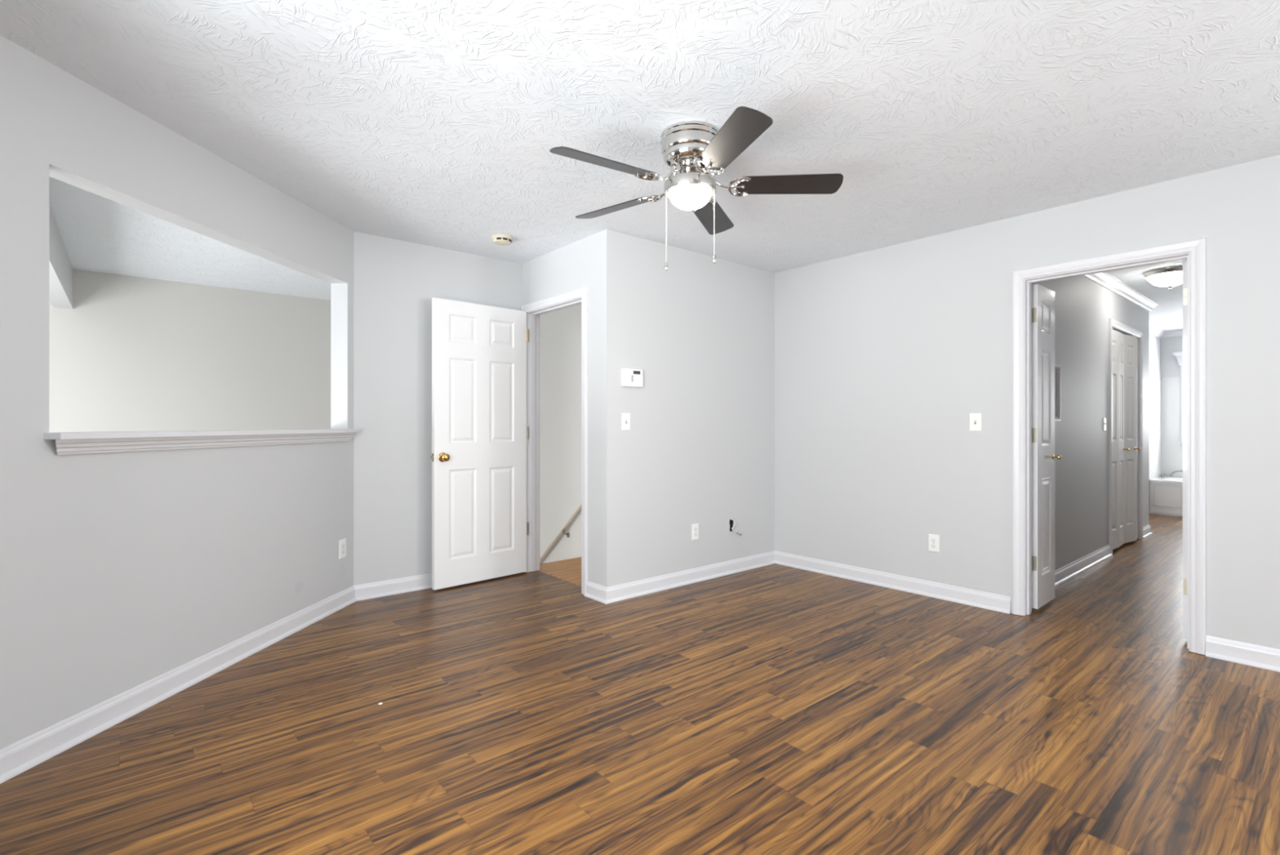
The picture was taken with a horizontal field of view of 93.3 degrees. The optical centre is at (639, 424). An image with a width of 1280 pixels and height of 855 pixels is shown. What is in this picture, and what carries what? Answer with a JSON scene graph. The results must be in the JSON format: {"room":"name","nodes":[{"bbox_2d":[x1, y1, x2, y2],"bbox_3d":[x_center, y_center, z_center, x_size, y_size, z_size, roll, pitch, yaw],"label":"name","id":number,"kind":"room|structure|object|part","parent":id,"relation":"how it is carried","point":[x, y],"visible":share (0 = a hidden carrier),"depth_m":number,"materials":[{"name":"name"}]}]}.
{"room":"empty living room","nodes":[
{"label":"empty living room","id":0,"kind":"room"},
{"bbox_2d":[48,203,73,308],"bbox_3d":[-3.460,-1.112,3.458,0.115,0.328,3.850,0,0,-40],"label":"wall header","id":1,"kind":"structure","parent":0,"point":[60,268],"depth_m":4.17,"materials":[{"name":"grey paint"}]},
{"bbox_2d":[0,35,353,748],"bbox_3d":[-2.057,-0.056,2.938,0.115,2.440,2.132,0,0,6],"label":"wall","id":2,"kind":"structure","parent":0,"point":[119,571],"depth_m":2.41,"materials":[{"name":"grey paint"}]},
{"bbox_2d":[0,585,356,783],"bbox_3d":[-1.987,1.114,2.931,0.026,0.100,2.132,0,0,6],"label":"baseboard","id":3,"kind":"structure","parent":2,"relation":"attached to","point":[18,757],"depth_m":2.49,"materials":[{"name":"white paint"}]},
{"bbox_2d":[44,428,359,454],"bbox_3d":[-2.029,0.069,3.038,0.211,0.078,1.856,0,0,6],"label":"ledge","id":4,"kind":"object","parent":2,"relation":"attached to","point":[67,442],"visible":0.95,"depth_m":2.63,"materials":[{"name":"white paint"}]},
{"bbox_2d":[338,537,346,559],"bbox_3d":[-1.901,0.795,3.864,0.008,0.117,0.072,0,0,6],"label":"wall outlet","id":5,"kind":"object","parent":2,"relation":"attached to","point":[342,543],"visible":1,"depth_m":3.86,"materials":[{"name":"white plastic"}]},
{"bbox_2d":[48,269,330,432],"bbox_3d":[-4.124,1.294,5.493,6.000,5.140,0.115,0,0,-40],"label":"wall","id":6,"kind":"structure","parent":0,"point":[131,353],"depth_m":5.43,"materials":[{"name":"grey paint"}]},
{"bbox_2d":[353,231,521,585],"bbox_3d":[-1.419,-0.056,4.468,1.395,2.440,0.115,0,0,-40],"label":"wall","id":7,"kind":"structure","parent":0,"point":[396,282],"depth_m":4.17,"materials":[{"name":"grey paint"}]},
{"bbox_2d":[354,573,431,600],"bbox_3d":[-1.406,1.114,4.387,1.250,0.100,0.026,0,0,-40],"label":"baseboard","id":8,"kind":"structure","parent":7,"relation":"attached to","point":[408,584],"depth_m":4.14,"materials":[{"name":"white paint"}]},
{"bbox_2d":[539,303,581,563],"bbox_3d":[-0.613,1.294,6.077,0.115,5.140,3.529,0,0,-40],"label":"wall","id":9,"kind":"structure","parent":0,"point":[560,330],"depth_m":6.22,"materials":[{"name":"grey paint"}]},
{"bbox_2d":[539,501,581,562],"bbox_3d":[-0.975,1.333,6.347,0.084,1.798,2.077,0,0,-40],"label":"handrail","id":10,"kind":"object","parent":9,"relation":"attached to","point":[578,508],"visible":0.48,"depth_m":6.09,"materials":[{"name":"beige paint"}]},
{"bbox_2d":[521,229,620,586],"bbox_3d":[-0.534,-0.056,4.412,0.115,2.441,1.114,0,0,-40],"label":"wall","id":11,"kind":"structure","parent":0,"point":[593,261],"depth_m":4.02,"materials":[{"name":"grey paint"}]},
{"bbox_2d":[431,297,528,589],"bbox_3d":[-1.167,0.134,4.469,0.782,2.032,0.155,0,0,-44],"label":"door","id":12,"kind":"structure","parent":11,"relation":"in","point":[480,430],"depth_m":4.44,"materials":[{"name":"white paint"}]},
{"bbox_3d":[-1.363,0.230,4.215,0.066,0.066,0.064,0,0,-44],"label":"knob","id":13,"kind":"part","parent":12,"relation":"part of","materials":[{"name":"gold metal"}]},
{"bbox_2d":[520,286,587,595],"bbox_3d":[-0.601,0.112,4.492,0.153,2.101,0.897,0,0,-40],"label":"door frame","id":14,"kind":"structure","parent":11,"relation":"attached to","point":[575,297],"depth_m":4.75,"materials":[{"name":"white paint"}]},
{"bbox_2d":[584,580,606,604],"bbox_3d":[-0.290,1.114,4.015,0.026,0.100,0.244,0,0,-40],"label":"baseboard","id":15,"kind":"structure","parent":11,"relation":"attached to","point":[594,591],"depth_m":4.01,"materials":[{"name":"white paint"}]},
{"bbox_2d":[0,513,1279,854],"bbox_3d":[3.847,1.194,3.585,11.535,0.060,8.333,0,0,-40],"label":"floor","id":16,"kind":"structure","parent":0,"point":[775,708],"depth_m":2.27,"materials":[{"name":"brown wood"}]},
{"bbox_2d":[1149,475,1182,513],"bbox_3d":[7.358,0.940,7.632,0.738,0.442,1.305,0,0,-40],"label":"bathtub","id":17,"kind":"object","parent":16,"relation":"on","point":[1166,493],"visible":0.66,"depth_m":7.78,"materials":[{"name":"white plastic"}]},
{"bbox_2d":[1149,475,1182,484],"bbox_3d":[7.358,0.896,7.632,0.738,0.355,1.305,0,0,-40],"label":"basin","id":18,"kind":"object","parent":17,"relation":"in","point":[1160,480],"depth_m":7.85,"materials":[{"name":"white ceramic"}]},
{"bbox_3d":[7.081,0.920,7.402,0.007,0.278,1.213,0,0,-40],"label":"panel moulding","id":19,"kind":"part","parent":17,"relation":"part of","materials":[{"name":"white paint"}]},
{"bbox_2d":[1161,470,1182,476],"bbox_3d":[7.238,0.667,8.162,0.183,0.103,0.312,0,0,-40],"label":"faucet","id":20,"kind":"object","parent":17,"relation":"on","point":[1173,472],"visible":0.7,"depth_m":8.23,"materials":[{"name":"silver metal"}]},
{"bbox_3d":[7.252,0.667,8.141,0.047,0.103,0.245,0,0,5],"label":"spout","id":21,"kind":"part","parent":20,"relation":"part of","materials":[{"name":"silver metal"}]},
{"bbox_2d":[0,0,1279,331],"bbox_3d":[2.179,-1.316,3.865,13.920,0.080,10.915,0,0,-40],"label":"ceiling","id":22,"kind":"structure","parent":0,"point":[437,123],"depth_m":2.43,"materials":[{"name":"white paint"}]},
{"bbox_2d":[491,234,512,245],"bbox_3d":[-0.941,-1.254,4.123,0.140,0.042,0.140,0,0,-20],"label":"smoke detector","id":23,"kind":"object","parent":22,"relation":"attached to","point":[499,239],"visible":1,"depth_m":4.08,"materials":[{"name":"beige plastic"}]},
{"bbox_2d":[549,106,843,271],"bbox_3d":[0.184,-0.975,2.654,1.249,0.600,1.263,0,0,-40],"label":"ceiling fan","id":24,"kind":"object","parent":22,"relation":"hanging from","point":[691,150],"visible":1,"depth_m":2.57,"materials":[{"name":"brown wood"}]},
{"bbox_3d":[-0.139,-1.048,2.422,0.457,0.038,0.135,0,0,-34],"label":"blade","id":25,"kind":"part","parent":24,"relation":"part of","materials":[{"name":"brown wood"}]},
{"bbox_3d":[-0.118,-1.048,2.929,0.457,0.038,0.135,0,0,38],"label":"blade","id":26,"kind":"part","parent":24,"relation":"part of","materials":[{"name":"brown wood"}]},
{"bbox_3d":[0.121,-0.869,2.651,0.016,0.324,0.004,0,0,-9],"label":"pull chain","id":27,"kind":"part","parent":24,"relation":"part of","materials":[{"name":"beige"}]},
{"bbox_3d":[0.115,-0.693,2.650,0.017,0.037,0.017,0,0,-40],"label":"pull knob","id":28,"kind":"part","parent":24,"relation":"part of","materials":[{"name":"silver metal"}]},
{"bbox_3d":[0.220,-0.987,2.661,0.188,0.074,0.188,0,0,-40],"label":"lamp shade","id":29,"kind":"part","parent":24,"relation":"part of","materials":[{"name":"white glass"}]},
{"bbox_3d":[0.370,-1.048,3.066,0.135,0.038,0.457,0,0,20],"label":"blade","id":30,"kind":"part","parent":24,"relation":"part of","materials":[{"name":"brown wood"}]},
{"bbox_3d":[0.320,-0.885,2.651,0.016,0.291,0.004,0,0,9],"label":"pull chain","id":31,"kind":"part","parent":24,"relation":"part of","materials":[{"name":"beige"}]},
{"bbox_3d":[0.326,-0.726,2.650,0.017,0.037,0.017,0,0,-40],"label":"pull knob","id":32,"kind":"part","parent":24,"relation":"part of","materials":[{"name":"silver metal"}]},
{"bbox_3d":[0.337,-1.048,2.245,0.135,0.038,0.457,0,0,-16],"label":"blade","id":33,"kind":"part","parent":24,"relation":"part of","materials":[{"name":"brown wood"}]},
{"bbox_3d":[0.651,-1.048,2.643,0.457,0.038,0.135,0,0,2],"label":"blade","id":34,"kind":"part","parent":24,"relation":"part of","materials":[{"name":"brown wood"}]},
{"bbox_2d":[1142,265,1182,289],"bbox_3d":[4.402,-1.194,5.015,0.344,0.162,0.344,0,0,-40],"label":"ceiling light","id":35,"kind":"object","parent":22,"relation":"attached to","point":[1167,277],"visible":0.8,"depth_m":4.95,"materials":[{"name":"white glass"}]},
{"bbox_3d":[4.402,-1.192,5.015,0.300,0.092,0.300,0,0,-40],"label":"lamp shade","id":36,"kind":"part","parent":35,"relation":"part of","materials":[{"name":"white glass"}]},
{"bbox_2d":[620,232,774,583],"bbox_3d":[0.509,-0.056,4.640,1.771,2.440,0.115,0,0,-40],"label":"wall","id":37,"kind":"structure","parent":0,"point":[698,446],"depth_m":4.45,"materials":[{"name":"grey paint"}]},
{"bbox_2d":[622,413,630,430],"bbox_3d":[-0.090,-0.018,4.048,0.072,0.117,0.015,0,0,-40],"label":"light switch","id":38,"kind":"object","parent":37,"relation":"attached to","point":[625,416],"visible":1,"depth_m":4.05,"materials":[{"name":"white plastic"}]},
{"bbox_2d":[621,368,643,386],"bbox_3d":[-0.052,-0.313,4.071,0.174,0.120,0.028,0,0,-40],"label":"thermostat","id":39,"kind":"object","parent":37,"relation":"attached to","point":[629,377],"visible":1,"depth_m":4.06,"materials":[{"name":"white plastic"}]},
{"bbox_2d":[605,550,774,604],"bbox_3d":[0.456,1.114,4.503,1.797,0.100,0.026,0,0,-40],"label":"baseboard","id":40,"kind":"structure","parent":37,"relation":"attached to","point":[620,592],"depth_m":4.40,"materials":[{"name":"white paint"}]},
{"bbox_2d":[691,523,698,540],"bbox_3d":[0.411,0.796,4.476,0.072,0.117,0.008,0,0,-40],"label":"wall outlet","id":41,"kind":"object","parent":37,"relation":"attached to","point":[695,527],"visible":1,"depth_m":4.47,"materials":[{"name":"white plastic"}]},
{"bbox_2d":[728,519,733,531],"bbox_3d":[0.678,0.789,4.792,0.067,0.114,0.114,0,0,-40],"label":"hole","id":42,"kind":"structure","parent":37,"relation":"attached to","point":[731,522],"depth_m":4.78,"materials":[{"name":"grey"}]},
{"bbox_2d":[728,517,734,532],"bbox_3d":[0.717,0.789,4.745,0.071,0.118,0.015,0,0,-40],"label":"hole edge","id":43,"kind":"structure","parent":37,"relation":"attached to","point":[729,517],"depth_m":4.74,"materials":[{"name":"grey paint"}]},
{"bbox_2d":[731,519,742,535],"bbox_3d":[0.738,0.810,4.760,0.131,0.137,0.050,0,0,3],"label":"cable","id":44,"kind":"object","parent":37,"relation":"attached to","point":[731,519],"visible":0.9,"depth_m":4.74,"materials":[{"name":"white plastic"}]},
{"bbox_3d":[0.726,0.804,4.758,0.113,0.125,0.042,0,0,11],"label":"cord","id":45,"kind":"part","parent":44,"relation":"part of","materials":[{"name":"white plastic"}]},
{"bbox_2d":[774,154,1279,648],"bbox_3d":[3.462,-0.056,2.432,0.115,2.441,7.071,0,0,-40],"label":"wall","id":46,"kind":"structure","parent":0,"point":[884,357],"depth_m":3.91,"materials":[{"name":"grey paint"}]},
{"bbox_2d":[774,550,1011,613],"bbox_3d":[1.702,1.114,4.402,0.026,0.100,1.790,0,0,-40],"label":"baseboard","id":47,"kind":"structure","parent":46,"relation":"attached to","point":[998,602],"depth_m":4.24,"materials":[{"name":"white paint"}]},
{"bbox_2d":[928,533,939,552],"bbox_3d":[1.984,0.802,4.082,0.008,0.117,0.072,0,0,-40],"label":"wall outlet","id":48,"kind":"object","parent":46,"relation":"attached to","point":[933,540],"visible":1,"depth_m":4.08,"materials":[{"name":"white plastic"}]},
{"bbox_2d":[969,413,981,431],"bbox_3d":[2.152,-0.014,3.879,0.015,0.117,0.072,0,0,-40],"label":"light switch","id":49,"kind":"object","parent":46,"relation":"attached to","point":[975,418],"visible":1,"depth_m":3.88,"materials":[{"name":"white plastic"}]},
{"bbox_2d":[1031,284,1061,608],"bbox_3d":[2.587,0.136,3.848,0.380,2.012,0.089,0,0,-41],"label":"door","id":50,"kind":"structure","parent":46,"relation":"in","point":[1043,456],"depth_m":3.82,"materials":[{"name":"white paint"}]},
{"bbox_3d":[2.710,0.212,3.927,0.029,0.029,0.045,0,0,-41],"label":"knob","id":51,"kind":"part","parent":50,"relation":"part of","materials":[{"name":"gold metal"}]},
{"bbox_2d":[1012,237,1206,654],"bbox_3d":[2.623,0.110,3.423,0.153,2.104,0.874,0,0,-40],"label":"door frame","id":52,"kind":"structure","parent":46,"relation":"attached to","point":[1194,251],"depth_m":3.22,"materials":[{"name":"white paint"}]},
{"bbox_2d":[1182,260,1186,639],"bbox_3d":[3.023,0.136,3.332,0.380,2.012,0.089,0,0,-40],"label":"door jamb","id":53,"kind":"structure","parent":46,"relation":"in","point":[1184,263],"depth_m":3.22,"materials":[{"name":"white paint"}]},
{"bbox_2d":[1205,635,1279,671],"bbox_3d":[4.234,1.114,1.410,0.026,0.100,4.282,0,0,-40],"label":"baseboard","id":54,"kind":"structure","parent":46,"relation":"attached to","point":[1245,653],"depth_m":2.94,"materials":[{"name":"white paint"}]},
{"bbox_2d":[1031,275,1149,570],"bbox_3d":[3.842,-0.056,5.167,3.999,2.441,0.115,0,0,-40],"label":"wall","id":55,"kind":"structure","parent":0,"point":[1084,308],"depth_m":4.91,"materials":[{"name":"grey paint"}]},
{"bbox_2d":[1054,364,1060,420],"bbox_3d":[2.772,-0.224,4.155,0.600,0.396,0.048,0,0,-40],"label":"wall frame","id":56,"kind":"object","parent":55,"relation":"attached to","point":[1057,367],"visible":0.29,"depth_m":4.32,"materials":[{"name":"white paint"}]},
{"bbox_2d":[1054,543,1112,586],"bbox_3d":[3.268,1.114,4.589,2.377,0.100,0.026,0,0,-40],"label":"baseboard","id":57,"kind":"structure","parent":55,"relation":"attached to","point":[1073,569],"depth_m":4.78,"materials":[{"name":"white paint"}]},
{"bbox_2d":[1102,417,1106,431],"bbox_3d":[4.052,-0.001,5.259,0.072,0.117,0.015,0,0,-40],"label":"light switch","id":58,"kind":"object","parent":55,"relation":"attached to","point":[1104,418],"visible":1,"depth_m":5.25,"materials":[{"name":"white plastic"}]},
{"bbox_2d":[1082,271,1158,311],"bbox_3d":[3.926,-1.235,5.119,4.065,0.082,0.066,0,0,-40],"label":"crown molding","id":59,"kind":"structure","parent":55,"relation":"attached to","point":[1104,279],"depth_m":5.53,"materials":[{"name":"white paint"}]},
{"bbox_2d":[1112,329,1129,549],"bbox_3d":[4.428,0.139,5.592,0.546,1.995,0.077,0,0,-40],"label":"door","id":60,"kind":"structure","parent":55,"relation":"in","point":[1118,448],"depth_m":5.58,"materials":[{"name":"white paint"}]},
{"bbox_2d":[1109,318,1142,554],"bbox_3d":[4.611,0.110,5.806,1.242,2.104,0.135,0,0,-40],"label":"door frame","id":61,"kind":"structure","parent":55,"relation":"attached to","point":[1115,325],"depth_m":6.07,"materials":[{"name":"white paint"}]},
{"bbox_2d":[1124,334,1140,542],"bbox_3d":[4.856,0.139,5.933,0.539,1.995,0.110,0,0,-40],"label":"door","id":62,"kind":"structure","parent":55,"relation":"in","point":[1131,342],"depth_m":5.86,"materials":[{"name":"white paint"}]},
{"bbox_2d":[1142,524,1152,538],"bbox_3d":[5.279,1.114,6.291,0.404,0.100,0.026,0,0,-40],"label":"baseboard","id":63,"kind":"structure","parent":55,"relation":"attached to","point":[1147,532],"depth_m":6.29,"materials":[{"name":"white paint"}]},
{"bbox_2d":[1149,333,1160,479],"bbox_3d":[6.126,-0.056,7.525,2.765,2.440,0.115,0,0,-40],"label":"wall","id":64,"kind":"structure","parent":0,"point":[1154,341],"depth_m":8.12,"materials":[{"name":"grey paint"}]},
{"bbox_2d":[1149,323,1165,337],"bbox_3d":[6.228,-1.235,7.494,2.650,0.082,0.066,0,0,-40],"label":"crown molding","id":65,"kind":"structure","parent":64,"relation":"attached to","point":[1153,330],"depth_m":8.02,"materials":[{"name":"white paint"}]},
{"bbox_2d":[1149,511,1182,515],"bbox_3d":[7.080,1.148,7.396,0.014,0.032,1.305,0,0,-40],"label":"baseboard","id":66,"kind":"structure","parent":64,"relation":"attached to","point":[1150,512],"depth_m":7.76,"materials":[{"name":"white paint"}]},
{"bbox_2d":[1160,336,1182,477],"bbox_3d":[7.863,-0.056,7.702,0.115,2.440,2.200,0,0,-40],"label":"wall","id":67,"kind":"structure","parent":0,"point":[1170,366],"depth_m":8.30,"materials":[{"name":"grey paint"}]},
{"bbox_2d":[1149,374,1182,479],"bbox_3d":[7.347,0.035,7.619,0.780,1.363,1.320,0,0,-40],"label":"wall surround","id":68,"kind":"object","parent":67,"relation":"attached to","point":[1166,455],"visible":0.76,"depth_m":8.26,"materials":[{"name":"white"}]},
{"bbox_2d":[1161,329,1182,337],"bbox_3d":[7.623,-1.235,7.846,0.066,0.082,1.330,0,0,-40],"label":"crown molding","id":69,"kind":"structure","parent":67,"relation":"attached to","point":[1177,333],"depth_m":8.25,"materials":[{"name":"white paint"}]},
{"bbox_2d":[1173,351,1182,443],"bbox_3d":[7.703,-0.361,7.802,0.170,1.240,1.216,0,0,-40],"label":"window","id":70,"kind":"structure","parent":67,"relation":"in","point":[1179,355],"depth_m":8.20,"materials":[{"name":"white paint"}]}
]}

